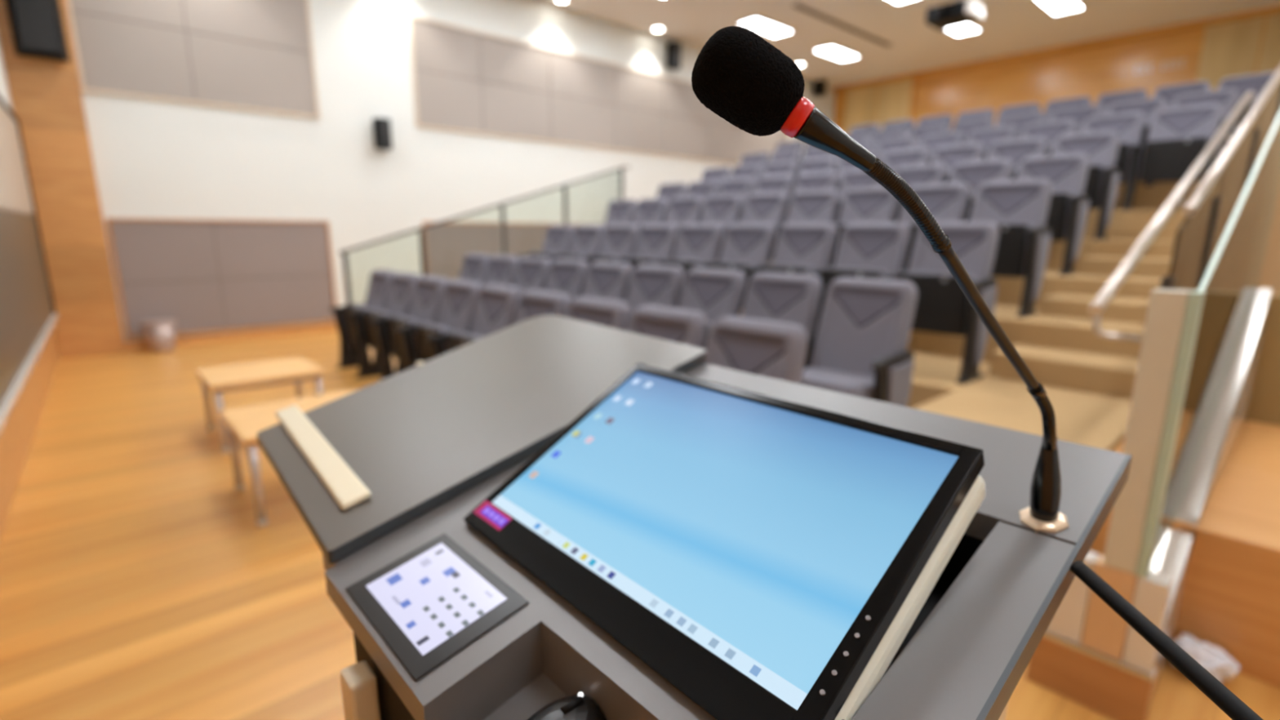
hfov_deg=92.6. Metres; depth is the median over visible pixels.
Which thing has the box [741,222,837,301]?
seat
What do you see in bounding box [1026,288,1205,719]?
pier
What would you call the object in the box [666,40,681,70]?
wall speaker
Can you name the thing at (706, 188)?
seat
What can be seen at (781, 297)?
seat
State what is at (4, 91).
trim
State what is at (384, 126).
grille
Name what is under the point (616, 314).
seat
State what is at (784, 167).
seat
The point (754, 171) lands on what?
seat
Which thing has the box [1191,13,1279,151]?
wall panel
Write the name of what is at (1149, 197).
tier
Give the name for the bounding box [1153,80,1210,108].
seat
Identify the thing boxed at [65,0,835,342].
wall
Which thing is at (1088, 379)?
stairs
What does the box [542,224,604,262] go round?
seat
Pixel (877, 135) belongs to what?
seat
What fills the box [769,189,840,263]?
seat
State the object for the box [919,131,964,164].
seat
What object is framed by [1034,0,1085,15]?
recessed light
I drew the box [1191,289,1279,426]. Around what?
wall
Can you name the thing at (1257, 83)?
seat
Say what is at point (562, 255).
seat cushion
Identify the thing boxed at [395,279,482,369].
seat
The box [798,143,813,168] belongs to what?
seat
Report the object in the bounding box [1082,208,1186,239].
tier
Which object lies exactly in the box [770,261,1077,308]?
tier
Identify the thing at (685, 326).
seat
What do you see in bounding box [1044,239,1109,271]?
tier
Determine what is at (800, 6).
air slot
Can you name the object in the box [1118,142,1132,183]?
seat cushion
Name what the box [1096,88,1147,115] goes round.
seat
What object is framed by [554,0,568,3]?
recessed light
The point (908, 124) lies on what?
seat
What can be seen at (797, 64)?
recessed light
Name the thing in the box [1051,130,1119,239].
seat
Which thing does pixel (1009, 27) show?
ceiling
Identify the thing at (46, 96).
wall panel
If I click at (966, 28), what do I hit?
diffuser
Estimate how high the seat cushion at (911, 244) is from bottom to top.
0.402 m
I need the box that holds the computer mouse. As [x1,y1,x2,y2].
[526,692,606,719]
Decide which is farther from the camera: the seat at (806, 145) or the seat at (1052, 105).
the seat at (806, 145)
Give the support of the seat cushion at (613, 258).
on the seat at (620, 241)
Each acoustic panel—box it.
[66,0,319,118]
[106,217,337,339]
[408,14,789,164]
[422,221,604,280]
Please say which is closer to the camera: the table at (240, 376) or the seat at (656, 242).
the table at (240, 376)
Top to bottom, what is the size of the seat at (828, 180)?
1.000 m
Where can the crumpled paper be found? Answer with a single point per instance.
(1213, 659)
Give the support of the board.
attached to the wall at (17, 433)
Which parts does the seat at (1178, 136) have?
armrest, backrest, panel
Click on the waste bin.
(160, 334)
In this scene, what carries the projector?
hanging from the ceiling
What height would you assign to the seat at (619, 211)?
1.000 m
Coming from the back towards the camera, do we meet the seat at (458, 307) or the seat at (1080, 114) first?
the seat at (1080, 114)
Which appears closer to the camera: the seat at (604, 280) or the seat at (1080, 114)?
the seat at (604, 280)
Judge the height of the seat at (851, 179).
1.000 m
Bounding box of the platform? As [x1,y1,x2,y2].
[1088,419,1279,688]
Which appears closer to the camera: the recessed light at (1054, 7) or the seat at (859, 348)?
the seat at (859, 348)
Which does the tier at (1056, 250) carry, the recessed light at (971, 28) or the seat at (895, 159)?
the seat at (895, 159)
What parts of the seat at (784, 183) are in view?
backrest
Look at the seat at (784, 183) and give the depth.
7.33 m
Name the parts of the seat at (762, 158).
backrest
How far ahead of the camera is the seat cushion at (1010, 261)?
4.53 m
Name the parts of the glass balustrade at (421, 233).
post, glass pane, post, glass pane, handrail, post, glass pane, post, glass pane, post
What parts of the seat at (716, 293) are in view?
backrest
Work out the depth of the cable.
0.41 m
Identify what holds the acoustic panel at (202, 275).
attached to the wall at (153, 158)
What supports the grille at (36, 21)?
attached to the wall speaker at (37, 26)
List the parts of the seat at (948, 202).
backrest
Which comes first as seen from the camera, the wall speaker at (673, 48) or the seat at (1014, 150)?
the seat at (1014, 150)
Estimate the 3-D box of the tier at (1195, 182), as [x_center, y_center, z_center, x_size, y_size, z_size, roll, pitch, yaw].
[5.632,-1.723,9.851,2.820,2.160,6.225,-10,16,-41]
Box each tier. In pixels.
[739,304,1039,363]
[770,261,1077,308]
[887,351,990,408]
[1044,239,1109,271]
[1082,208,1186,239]
[1088,184,1200,210]
[1117,167,1207,187]
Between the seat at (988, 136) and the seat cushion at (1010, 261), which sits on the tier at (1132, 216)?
the seat at (988, 136)
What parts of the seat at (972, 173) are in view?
backrest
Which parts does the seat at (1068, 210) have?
backrest, armrest, panel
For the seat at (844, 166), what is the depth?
7.61 m
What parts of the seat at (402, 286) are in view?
armrest, backrest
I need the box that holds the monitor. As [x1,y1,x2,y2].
[463,363,985,719]
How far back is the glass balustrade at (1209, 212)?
3.44 m
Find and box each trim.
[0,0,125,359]
[0,47,13,111]
[832,4,1279,92]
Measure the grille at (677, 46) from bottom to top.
0.423 m
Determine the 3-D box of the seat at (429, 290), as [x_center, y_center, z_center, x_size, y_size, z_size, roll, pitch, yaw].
[-1.967,-0.212,5.314,0.520,1.000,0.576,-10,16,-41]
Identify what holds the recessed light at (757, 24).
in the ceiling
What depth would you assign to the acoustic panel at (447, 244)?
9.75 m
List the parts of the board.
frame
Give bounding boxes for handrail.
[1088,91,1254,342]
[1150,111,1279,696]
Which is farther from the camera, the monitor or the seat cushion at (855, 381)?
the seat cushion at (855, 381)
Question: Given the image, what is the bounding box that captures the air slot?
[790,3,894,47]
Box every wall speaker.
[5,0,69,62]
[372,117,392,150]
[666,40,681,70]
[812,79,826,96]
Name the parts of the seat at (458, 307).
armrest, backrest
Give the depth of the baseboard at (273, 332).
7.85 m
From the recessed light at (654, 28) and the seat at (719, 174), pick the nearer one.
the seat at (719, 174)
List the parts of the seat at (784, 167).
backrest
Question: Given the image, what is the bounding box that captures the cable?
[1070,560,1263,719]
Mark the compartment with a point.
(516, 683)
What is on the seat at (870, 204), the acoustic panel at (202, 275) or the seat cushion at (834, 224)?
the seat cushion at (834, 224)
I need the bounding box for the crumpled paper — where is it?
[1172,633,1239,683]
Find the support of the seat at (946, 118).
on the tier at (1195, 182)
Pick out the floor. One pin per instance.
(137, 582)
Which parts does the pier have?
white panel, wood panel, post, metal panel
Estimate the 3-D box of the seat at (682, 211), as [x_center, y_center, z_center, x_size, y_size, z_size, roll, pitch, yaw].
[0.384,-1.423,7.236,0.520,1.000,0.576,-10,16,-41]
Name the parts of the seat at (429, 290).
armrest, backrest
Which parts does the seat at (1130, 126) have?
backrest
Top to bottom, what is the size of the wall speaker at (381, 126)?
0.400 m
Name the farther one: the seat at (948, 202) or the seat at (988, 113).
the seat at (988, 113)
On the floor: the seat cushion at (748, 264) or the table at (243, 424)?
the table at (243, 424)
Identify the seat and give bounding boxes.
[329,269,395,368]
[348,271,420,378]
[369,275,448,380]
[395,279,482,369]
[426,284,522,358]
[459,253,490,286]
[483,254,519,286]
[512,257,551,293]
[514,289,570,324]
[516,224,574,262]
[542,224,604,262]
[545,258,588,302]
[567,296,631,331]
[570,261,632,302]
[573,223,639,266]
[604,199,636,229]
[606,223,679,275]
[626,264,684,319]
[627,304,708,363]
[632,197,668,232]
[644,223,724,279]
[656,182,686,206]
[664,195,704,227]
[678,194,743,237]
[678,267,746,363]
[685,180,719,204]
[688,222,776,309]
[700,166,730,188]
[702,315,808,384]
[704,271,822,349]
[717,177,754,223]
[718,163,762,191]
[718,191,788,261]
[729,151,769,177]
[741,174,794,214]
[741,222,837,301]
[752,160,798,193]
[761,148,801,176]
[768,140,804,162]
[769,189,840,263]
[770,171,838,261]
[790,156,837,201]
[794,146,835,183]
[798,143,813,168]
[800,276,917,406]
[803,222,911,337]
[831,186,898,266]
[835,132,870,158]
[835,140,875,173]
[835,168,882,223]
[836,152,880,190]
[848,123,879,141]
[871,127,907,152]
[875,136,917,161]
[876,222,999,384]
[881,119,915,136]
[883,147,929,170]
[894,163,946,222]
[898,182,969,271]
[909,122,949,148]
[917,114,953,132]
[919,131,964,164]
[931,142,985,183]
[948,158,1012,222]
[951,117,995,144]
[955,108,995,122]
[967,125,1017,159]
[968,178,1052,317]
[987,137,1048,180]
[995,102,1040,127]
[998,111,1045,139]
[1016,152,1089,275]
[1021,119,1077,155]
[1044,96,1091,121]
[1049,104,1102,133]
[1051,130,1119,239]
[1081,111,1145,183]
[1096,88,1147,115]
[1106,97,1165,145]
[1120,102,1223,210]
[1143,88,1239,186]
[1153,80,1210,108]
[1217,71,1275,126]
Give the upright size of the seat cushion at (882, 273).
0.402 m
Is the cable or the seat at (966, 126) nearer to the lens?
the cable
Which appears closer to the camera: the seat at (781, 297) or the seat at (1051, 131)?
the seat at (781, 297)
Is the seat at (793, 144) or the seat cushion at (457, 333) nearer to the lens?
the seat cushion at (457, 333)
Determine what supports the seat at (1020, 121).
on the tier at (1149, 197)
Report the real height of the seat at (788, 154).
1.000 m
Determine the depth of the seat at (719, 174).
9.14 m
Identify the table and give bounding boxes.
[195,356,325,453]
[218,389,356,526]
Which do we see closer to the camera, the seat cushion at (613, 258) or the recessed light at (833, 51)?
the seat cushion at (613, 258)
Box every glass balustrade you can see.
[338,165,630,348]
[1160,66,1279,290]
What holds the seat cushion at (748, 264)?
on the seat at (745, 246)
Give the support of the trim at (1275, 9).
attached to the wall at (1093, 72)
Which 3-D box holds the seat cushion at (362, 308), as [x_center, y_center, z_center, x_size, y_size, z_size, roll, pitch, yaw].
[-2.768,-0.355,6.106,0.122,0.402,0.490,-10,16,-41]
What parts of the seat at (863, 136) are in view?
backrest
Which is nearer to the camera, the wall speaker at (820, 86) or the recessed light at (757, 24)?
the recessed light at (757, 24)
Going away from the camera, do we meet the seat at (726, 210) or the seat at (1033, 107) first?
the seat at (726, 210)
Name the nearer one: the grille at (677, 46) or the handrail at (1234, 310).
the handrail at (1234, 310)
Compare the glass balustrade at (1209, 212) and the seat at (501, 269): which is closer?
the glass balustrade at (1209, 212)
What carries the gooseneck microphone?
on the lectern
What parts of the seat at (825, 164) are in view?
backrest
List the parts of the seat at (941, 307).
armrest, number plate, backrest, armrest, panel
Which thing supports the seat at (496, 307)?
on the floor
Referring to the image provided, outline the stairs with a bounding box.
[913,224,1181,450]
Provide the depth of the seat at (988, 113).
8.97 m
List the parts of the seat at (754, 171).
backrest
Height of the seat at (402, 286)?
1.000 m
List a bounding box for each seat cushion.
[346,302,370,346]
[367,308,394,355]
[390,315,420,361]
[417,322,452,352]
[448,330,483,340]
[529,251,555,262]
[556,253,585,257]
[586,254,619,260]
[622,256,657,262]
[661,258,702,265]
[706,261,754,275]
[706,321,713,330]
[760,263,814,271]
[800,367,874,399]
[822,266,886,276]
[834,223,848,225]
[896,271,975,335]
[902,222,917,271]
[991,222,1032,277]
[1050,191,1072,241]
[1088,164,1105,209]
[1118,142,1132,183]
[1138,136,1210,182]
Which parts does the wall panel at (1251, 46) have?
frame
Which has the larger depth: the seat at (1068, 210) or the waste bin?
the waste bin
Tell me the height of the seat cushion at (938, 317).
0.402 m
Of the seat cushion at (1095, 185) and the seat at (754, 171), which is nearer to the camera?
the seat cushion at (1095, 185)
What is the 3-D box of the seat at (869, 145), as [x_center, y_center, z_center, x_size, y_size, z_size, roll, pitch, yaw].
[2.844,-2.512,8.484,0.520,1.000,0.576,-10,16,-41]
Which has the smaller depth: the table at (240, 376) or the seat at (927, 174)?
the table at (240, 376)
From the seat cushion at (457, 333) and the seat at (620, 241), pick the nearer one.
the seat cushion at (457, 333)
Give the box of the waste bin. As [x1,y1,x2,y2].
[140,319,176,352]
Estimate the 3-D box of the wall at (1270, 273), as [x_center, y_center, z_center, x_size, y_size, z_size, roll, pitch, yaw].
[7.640,-1.159,4.954,0.150,3.100,3.660,-10,16,-41]
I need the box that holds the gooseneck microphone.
[691,26,1068,533]
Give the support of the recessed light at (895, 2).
in the ceiling
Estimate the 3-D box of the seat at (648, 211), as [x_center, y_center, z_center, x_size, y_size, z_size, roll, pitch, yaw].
[-0.005,-1.514,7.656,0.520,1.000,0.576,-10,16,-41]
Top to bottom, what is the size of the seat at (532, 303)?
1.000 m
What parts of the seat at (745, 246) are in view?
armrest, backrest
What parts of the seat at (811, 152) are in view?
backrest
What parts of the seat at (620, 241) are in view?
armrest, backrest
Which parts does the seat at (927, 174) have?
backrest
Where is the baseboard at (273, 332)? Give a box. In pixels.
[124,322,337,351]
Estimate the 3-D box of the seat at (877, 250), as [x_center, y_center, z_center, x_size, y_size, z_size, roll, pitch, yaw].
[1.592,-0.512,4.547,0.520,1.000,0.576,-10,16,-41]
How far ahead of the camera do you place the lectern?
0.61 m
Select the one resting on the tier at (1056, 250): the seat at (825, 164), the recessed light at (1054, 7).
the seat at (825, 164)
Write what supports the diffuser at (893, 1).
attached to the recessed light at (895, 2)
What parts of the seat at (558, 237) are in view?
armrest, backrest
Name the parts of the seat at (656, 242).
armrest, backrest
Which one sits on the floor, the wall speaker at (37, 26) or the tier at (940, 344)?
the tier at (940, 344)
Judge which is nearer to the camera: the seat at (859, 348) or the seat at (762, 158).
the seat at (859, 348)
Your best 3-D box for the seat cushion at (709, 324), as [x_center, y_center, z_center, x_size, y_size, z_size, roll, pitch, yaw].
[0.342,-0.089,4.244,0.122,0.402,0.490,-10,16,-41]
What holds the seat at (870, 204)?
on the tier at (940, 344)
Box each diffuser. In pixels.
[892,0,906,3]
[946,24,978,35]
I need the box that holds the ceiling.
[538,0,1279,87]
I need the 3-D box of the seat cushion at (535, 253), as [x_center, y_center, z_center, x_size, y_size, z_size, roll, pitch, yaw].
[-1.159,-1.108,7.438,0.122,0.402,0.490,-10,16,-41]
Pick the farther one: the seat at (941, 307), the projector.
the projector
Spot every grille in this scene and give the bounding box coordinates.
[13,0,60,52]
[378,118,391,147]
[674,41,681,66]
[821,79,826,93]
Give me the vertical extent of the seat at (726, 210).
1.000 m
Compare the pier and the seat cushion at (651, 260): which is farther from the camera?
the seat cushion at (651, 260)
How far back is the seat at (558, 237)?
7.43 m
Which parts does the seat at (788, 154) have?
backrest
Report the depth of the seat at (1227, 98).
6.43 m
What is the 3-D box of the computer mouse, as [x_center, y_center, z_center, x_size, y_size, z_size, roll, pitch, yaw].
[-0.068,0.291,0.463,0.104,0.050,0.068,-10,16,-41]
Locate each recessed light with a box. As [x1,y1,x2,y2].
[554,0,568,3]
[651,26,663,31]
[736,16,795,37]
[796,62,804,66]
[812,44,861,61]
[888,0,911,4]
[943,23,982,36]
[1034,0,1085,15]
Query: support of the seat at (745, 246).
on the tier at (934, 376)
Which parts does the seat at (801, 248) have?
armrest, backrest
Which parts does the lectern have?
panel, touch panel, panel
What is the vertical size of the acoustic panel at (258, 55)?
2.170 m
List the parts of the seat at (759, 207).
backrest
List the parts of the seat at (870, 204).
backrest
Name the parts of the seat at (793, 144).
backrest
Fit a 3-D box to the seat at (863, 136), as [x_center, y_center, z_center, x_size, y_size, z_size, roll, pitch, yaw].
[3.144,-2.993,9.461,0.520,1.000,0.576,-10,16,-41]
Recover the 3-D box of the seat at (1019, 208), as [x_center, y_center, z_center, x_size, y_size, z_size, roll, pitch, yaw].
[2.744,-0.875,4.696,0.520,1.000,0.638,-10,16,-41]
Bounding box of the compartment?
[446,647,622,719]
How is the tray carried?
on the board
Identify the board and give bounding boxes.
[0,96,57,432]
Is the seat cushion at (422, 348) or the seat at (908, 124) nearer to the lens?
the seat cushion at (422, 348)
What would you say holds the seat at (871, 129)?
on the tier at (1195, 182)
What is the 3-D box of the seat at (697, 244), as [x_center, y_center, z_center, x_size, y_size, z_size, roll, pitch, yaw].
[0.422,-0.784,5.806,0.520,1.000,0.576,-10,16,-41]
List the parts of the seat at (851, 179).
backrest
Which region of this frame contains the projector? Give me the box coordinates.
[925,0,984,30]
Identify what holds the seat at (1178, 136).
on the tier at (1132, 216)
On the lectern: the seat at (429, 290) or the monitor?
the monitor
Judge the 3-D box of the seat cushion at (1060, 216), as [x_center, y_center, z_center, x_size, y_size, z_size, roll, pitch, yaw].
[3.392,-1.221,5.229,0.122,0.402,0.490,-10,16,-41]
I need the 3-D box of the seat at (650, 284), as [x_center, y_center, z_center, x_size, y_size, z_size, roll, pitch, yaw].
[-0.026,-0.218,4.711,0.520,1.000,0.576,-10,16,-41]
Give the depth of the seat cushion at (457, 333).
4.35 m
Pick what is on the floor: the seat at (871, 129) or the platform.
the platform
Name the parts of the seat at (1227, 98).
backrest, panel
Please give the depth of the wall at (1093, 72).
12.37 m
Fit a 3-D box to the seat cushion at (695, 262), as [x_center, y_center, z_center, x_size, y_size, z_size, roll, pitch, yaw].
[0.401,-0.746,5.759,0.122,0.402,0.490,-10,16,-41]
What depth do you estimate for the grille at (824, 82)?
15.06 m
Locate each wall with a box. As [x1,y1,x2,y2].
[0,208,59,538]
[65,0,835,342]
[833,27,1199,132]
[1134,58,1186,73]
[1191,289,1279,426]
[1257,186,1279,294]
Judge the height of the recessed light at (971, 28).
0.025 m
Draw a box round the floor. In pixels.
[0,330,1279,719]
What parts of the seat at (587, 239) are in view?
armrest, backrest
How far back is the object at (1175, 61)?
11.20 m
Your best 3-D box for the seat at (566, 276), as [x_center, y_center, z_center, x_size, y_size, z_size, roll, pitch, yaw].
[-0.806,-0.399,5.550,0.520,1.000,0.576,-10,16,-41]
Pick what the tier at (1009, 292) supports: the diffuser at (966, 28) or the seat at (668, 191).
the seat at (668, 191)
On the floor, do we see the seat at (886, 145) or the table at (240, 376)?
the table at (240, 376)
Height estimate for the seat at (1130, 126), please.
1.000 m
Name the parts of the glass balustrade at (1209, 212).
post, glass pane, post, rail, glass pane, post, glass pane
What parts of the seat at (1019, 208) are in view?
number plate, backrest, armrest, panel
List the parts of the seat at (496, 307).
armrest, backrest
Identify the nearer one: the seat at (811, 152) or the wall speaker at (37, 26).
the wall speaker at (37, 26)
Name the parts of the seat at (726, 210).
backrest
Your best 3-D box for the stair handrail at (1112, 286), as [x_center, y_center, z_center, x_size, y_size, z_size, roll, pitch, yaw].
[3.572,-1.158,3.832,4.266,1.611,0.186,-10,16,-41]
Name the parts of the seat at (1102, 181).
backrest, armrest, panel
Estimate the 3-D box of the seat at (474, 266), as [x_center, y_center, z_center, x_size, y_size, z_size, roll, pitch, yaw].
[-1.979,-0.672,6.813,0.520,1.000,0.586,-10,16,-41]
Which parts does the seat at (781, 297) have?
backrest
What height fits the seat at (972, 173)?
1.000 m
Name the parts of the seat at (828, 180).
backrest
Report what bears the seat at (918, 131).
on the tier at (1149, 197)
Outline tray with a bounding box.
[0,313,57,432]
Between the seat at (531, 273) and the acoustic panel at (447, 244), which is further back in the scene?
the acoustic panel at (447, 244)
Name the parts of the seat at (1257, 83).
backrest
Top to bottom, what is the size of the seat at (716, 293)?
1.000 m
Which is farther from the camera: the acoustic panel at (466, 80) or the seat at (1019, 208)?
the acoustic panel at (466, 80)
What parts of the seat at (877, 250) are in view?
armrest, backrest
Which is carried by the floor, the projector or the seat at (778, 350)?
the seat at (778, 350)
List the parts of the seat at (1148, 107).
backrest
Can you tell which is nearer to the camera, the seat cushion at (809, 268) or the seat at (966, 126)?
the seat cushion at (809, 268)
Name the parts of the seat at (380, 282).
armrest, panel, backrest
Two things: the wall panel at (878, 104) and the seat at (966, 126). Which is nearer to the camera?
the seat at (966, 126)
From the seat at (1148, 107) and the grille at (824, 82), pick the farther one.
the grille at (824, 82)
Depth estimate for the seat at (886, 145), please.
8.06 m
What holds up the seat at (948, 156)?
on the tier at (1056, 250)
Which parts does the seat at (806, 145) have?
backrest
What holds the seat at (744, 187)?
on the tier at (1009, 292)
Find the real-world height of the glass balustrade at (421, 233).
2.309 m
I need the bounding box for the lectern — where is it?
[257,315,1132,719]
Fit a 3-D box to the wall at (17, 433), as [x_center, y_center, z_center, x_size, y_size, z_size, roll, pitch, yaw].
[-2.396,-1.487,1.537,0.201,5.050,12.500,-10,16,-40]
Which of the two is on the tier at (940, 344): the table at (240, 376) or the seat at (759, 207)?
the seat at (759, 207)
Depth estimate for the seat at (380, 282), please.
6.20 m
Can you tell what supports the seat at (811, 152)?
on the tier at (1132, 216)
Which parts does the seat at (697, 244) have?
armrest, backrest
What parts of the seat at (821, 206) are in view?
backrest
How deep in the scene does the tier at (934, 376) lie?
4.03 m

